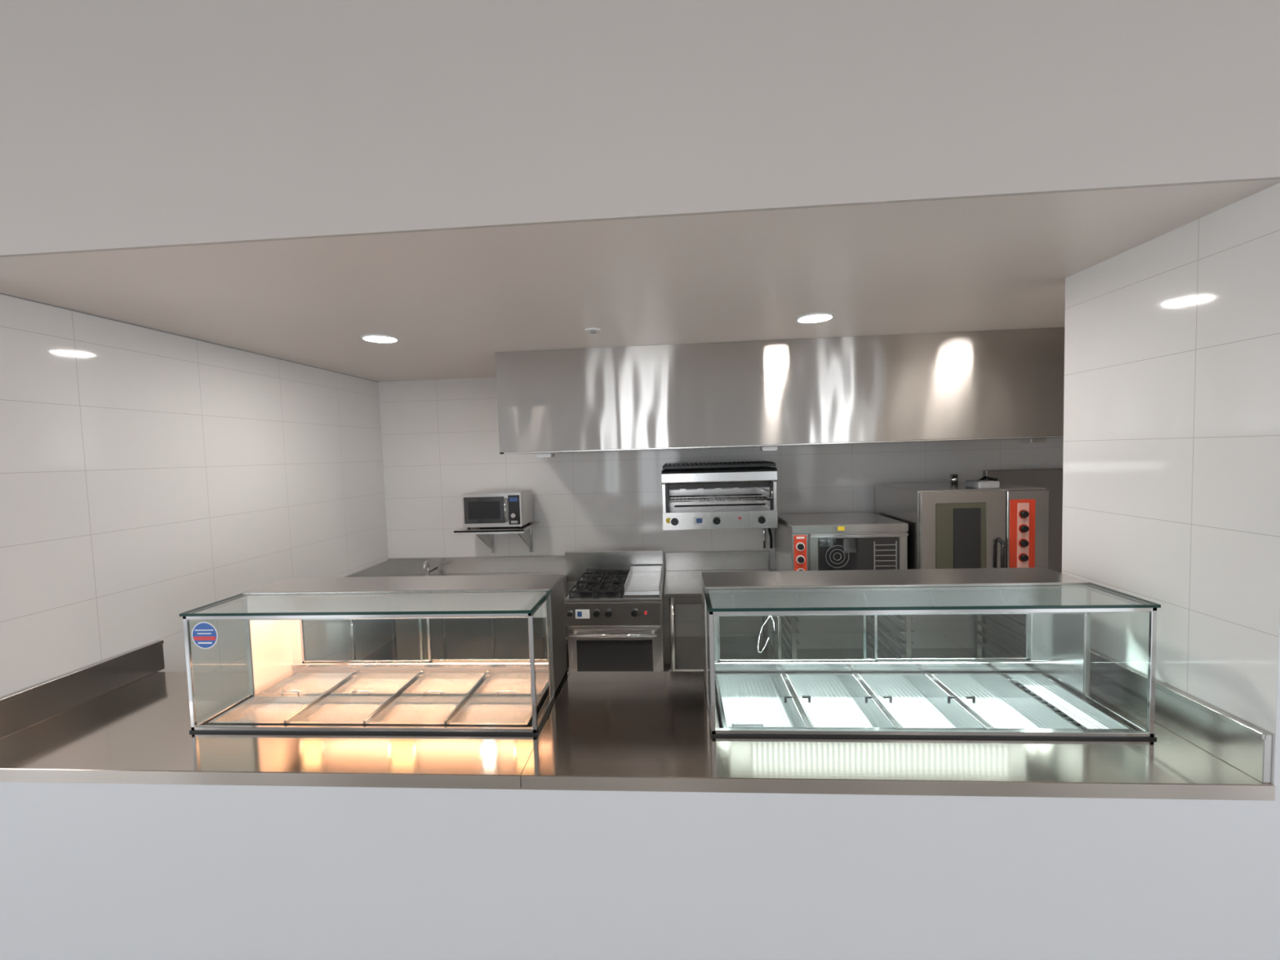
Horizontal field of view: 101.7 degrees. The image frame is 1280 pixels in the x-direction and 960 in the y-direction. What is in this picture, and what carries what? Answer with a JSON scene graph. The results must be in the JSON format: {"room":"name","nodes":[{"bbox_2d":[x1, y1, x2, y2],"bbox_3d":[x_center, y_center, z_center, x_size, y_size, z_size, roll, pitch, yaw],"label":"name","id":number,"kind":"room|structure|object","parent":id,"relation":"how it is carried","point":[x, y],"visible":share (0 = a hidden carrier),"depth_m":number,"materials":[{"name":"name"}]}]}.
{"room":"commercial kitchen","nodes":[
{"label":"commercial kitchen","id":0,"kind":"room"},
{"bbox_2d":[0,293,392,697],"bbox_3d":[-2.640,0.527,3.514,0.120,2.771,3.170,-2,3,4],"label":"wall","id":1,"kind":"structure","parent":0,"point":[148,477],"depth_m":2.88,"materials":[{"name":"tile"}]},
{"bbox_2d":[0,293,377,382],"bbox_3d":[-2.619,-0.856,3.445,0.004,0.005,3.156,-2,3,4],"label":"trim","id":2,"kind":"structure","parent":1,"relation":"attached to","point":[0,293],"depth_m":2.84,"materials":[{"name":"white paint"}]},
{"bbox_2d":[567,663,670,671],"bbox_3d":[0.011,2.103,-0.650,12.000,0.100,11.480,-2,3,4],"label":"floor","id":3,"kind":"structure","parent":0,"point":[667,665],"depth_m":4.89,"materials":[{"name":"plastic"}]},
{"bbox_2d":[343,555,568,667],"bbox_3d":[-1.585,1.293,4.663,1.782,1.060,0.818,-2,3,4],"label":"bench","id":4,"kind":"object","parent":3,"relation":"on","point":[465,638],"visible":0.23,"depth_m":4.32,"materials":[{"name":"silver metal"}]},
{"bbox_2d":[422,560,438,576],"bbox_3d":[-1.963,0.834,4.835,0.132,0.181,0.216,-2,3,4],"label":"sink faucet","id":5,"kind":"object","parent":4,"relation":"on","point":[426,562],"visible":0.94,"depth_m":4.89,"materials":[{"name":"silver metal"}]},
{"bbox_2d":[564,550,666,671],"bbox_3d":[-0.247,1.232,4.378,0.893,1.130,0.844,-2,3,4],"label":"gas range","id":6,"kind":"object","parent":3,"relation":"on","point":[615,606],"visible":0.94,"depth_m":4.03,"materials":[{"name":"silver metal"}]},
{"bbox_2d":[663,550,782,671],"bbox_3d":[0.707,1.225,4.504,0.965,1.075,0.818,-2,3,4],"label":"bench","id":7,"kind":"object","parent":3,"relation":"on","point":[683,570],"visible":0.6,"depth_m":4.69,"materials":[{"name":"silver metal"}]},
{"bbox_2d":[770,568,1025,658],"bbox_3d":[2.132,1.276,4.391,1.860,0.900,0.858,-2,3,4],"label":"stand","id":8,"kind":"object","parent":3,"relation":"on","point":[894,651],"visible":0.34,"depth_m":4.54,"materials":[{"name":"silver metal"}]},
{"bbox_2d":[774,512,908,571],"bbox_3d":[1.621,0.581,4.307,0.860,0.525,0.763,-2,3,4],"label":"oven","id":9,"kind":"object","parent":8,"relation":"on","point":[840,541],"visible":0.77,"depth_m":3.96,"materials":[{"name":"silver metal"}]},
{"bbox_2d":[875,474,1048,568],"bbox_3d":[2.519,0.391,4.170,0.900,0.865,0.914,-2,3,4],"label":"oven","id":10,"kind":"object","parent":8,"relation":"on","point":[980,523],"visible":0.73,"depth_m":3.78,"materials":[{"name":"silver metal"}]},
{"bbox_2d":[0,0,1279,959],"bbox_3d":[0.146,-0.101,2.154,12.000,4.000,0.907,-2,3,4],"label":"wall","id":11,"kind":"structure","parent":0,"point":[125,124],"depth_m":1.73,"materials":[{"name":"paint"}]},
{"bbox_2d":[0,640,1275,800],"bbox_3d":[-0.317,0.936,2.232,4.668,0.210,0.896,-2,3,4],"label":"countertop","id":12,"kind":"structure","parent":11,"relation":"on","point":[117,719],"depth_m":1.91,"materials":[{"name":"silver metal"}]},
{"bbox_2d":[178,573,567,735],"bbox_3d":[-1.115,0.838,2.380,1.460,0.668,0.589,-2,3,4],"label":"display case","id":13,"kind":"object","parent":12,"relation":"on","point":[290,693],"visible":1,"depth_m":2.38,"materials":[{"name":"silver metal"}]},
{"bbox_2d":[191,622,217,648],"bbox_3d":[-1.777,0.634,2.128,0.112,0.112,0.002,-2,3,4],"label":"round sticker","id":14,"kind":"object","parent":13,"relation":"attached to","point":[204,634],"visible":1,"depth_m":2.13,"materials":[{"name":"blue plastic"}]},
{"bbox_2d":[701,567,1160,739],"bbox_3d":[1.087,0.780,2.228,1.608,0.668,0.589,-2,3,4],"label":"display case","id":15,"kind":"object","parent":12,"relation":"on","point":[1044,693],"visible":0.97,"depth_m":2.26,"materials":[{"name":"silver metal"}]},
{"bbox_2d":[0,179,1279,382],"bbox_3d":[0.825,-1.027,3.253,7.149,0.150,3.256,-2,3,4],"label":"ceiling","id":16,"kind":"structure","parent":0,"point":[453,300],"depth_m":2.24,"materials":[{"name":"paint"}]},
{"bbox_2d":[360,333,399,342],"bbox_3d":[-1.605,-0.874,3.223,0.212,0.016,0.212,-2,3,4],"label":"recessed light","id":17,"kind":"object","parent":16,"relation":"in","point":[375,338],"visible":1,"depth_m":3.21,"materials":[{"name":"white plastic"}]},
{"bbox_2d":[584,327,600,333],"bbox_3d":[-0.286,-0.904,3.172,0.100,0.020,0.100,-2,3,4],"label":"sprinkler","id":18,"kind":"object","parent":16,"relation":"attached to","point":[593,331],"depth_m":3.15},
{"bbox_2d":[495,327,1064,457],"bbox_3d":[1.612,-0.638,4.170,5.226,0.767,1.145,-2,3,4],"label":"extraction hood","id":19,"kind":"object","parent":16,"relation":"attached to","point":[768,395],"visible":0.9,"depth_m":3.64,"materials":[{"name":"silver metal"}]},
{"bbox_2d":[795,312,834,323],"bbox_3d":[1.017,-0.943,3.032,0.212,0.016,0.212,-2,3,4],"label":"recessed light","id":20,"kind":"object","parent":16,"relation":"in","point":[815,317],"visible":1,"depth_m":3.02,"materials":[{"name":"white plastic"}]},
{"bbox_2d":[378,377,1063,663],"bbox_3d":[0.975,0.346,4.901,7.149,2.771,0.100,-2,3,4],"label":"wall","id":21,"kind":"structure","parent":0,"point":[440,437],"depth_m":4.93,"materials":[{"name":"tile"}]},
{"bbox_2d":[453,521,539,552],"bbox_3d":[-1.281,0.563,4.753,0.620,0.290,0.518,-2,3,4],"label":"wall shelf","id":22,"kind":"object","parent":21,"relation":"attached to","point":[486,535],"visible":0.86,"depth_m":4.63,"materials":[{"name":"silver metal"}]},
{"bbox_2d":[461,489,533,528],"bbox_3d":[-1.289,0.263,4.734,0.533,0.310,0.409,-2,3,4],"label":"microwave oven","id":23,"kind":"object","parent":22,"relation":"on","point":[512,508],"visible":1,"depth_m":4.57,"materials":[{"name":"silver metal"}]},
{"bbox_2d":[661,461,777,548],"bbox_3d":[0.699,0.253,4.573,0.992,0.808,0.574,-2,3,4],"label":"grill","id":24,"kind":"object","parent":21,"relation":"attached to","point":[737,495],"visible":1,"depth_m":4.36,"materials":[{"name":"silver metal"}]},
{"bbox_2d":[982,468,1062,657],"bbox_3d":[3.676,0.782,4.661,1.150,1.765,0.058,-2,3,4],"label":"wall panel","id":25,"kind":"object","parent":21,"relation":"attached to","point":[1051,479],"visible":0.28,"depth_m":4.62,"materials":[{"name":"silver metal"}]}
]}

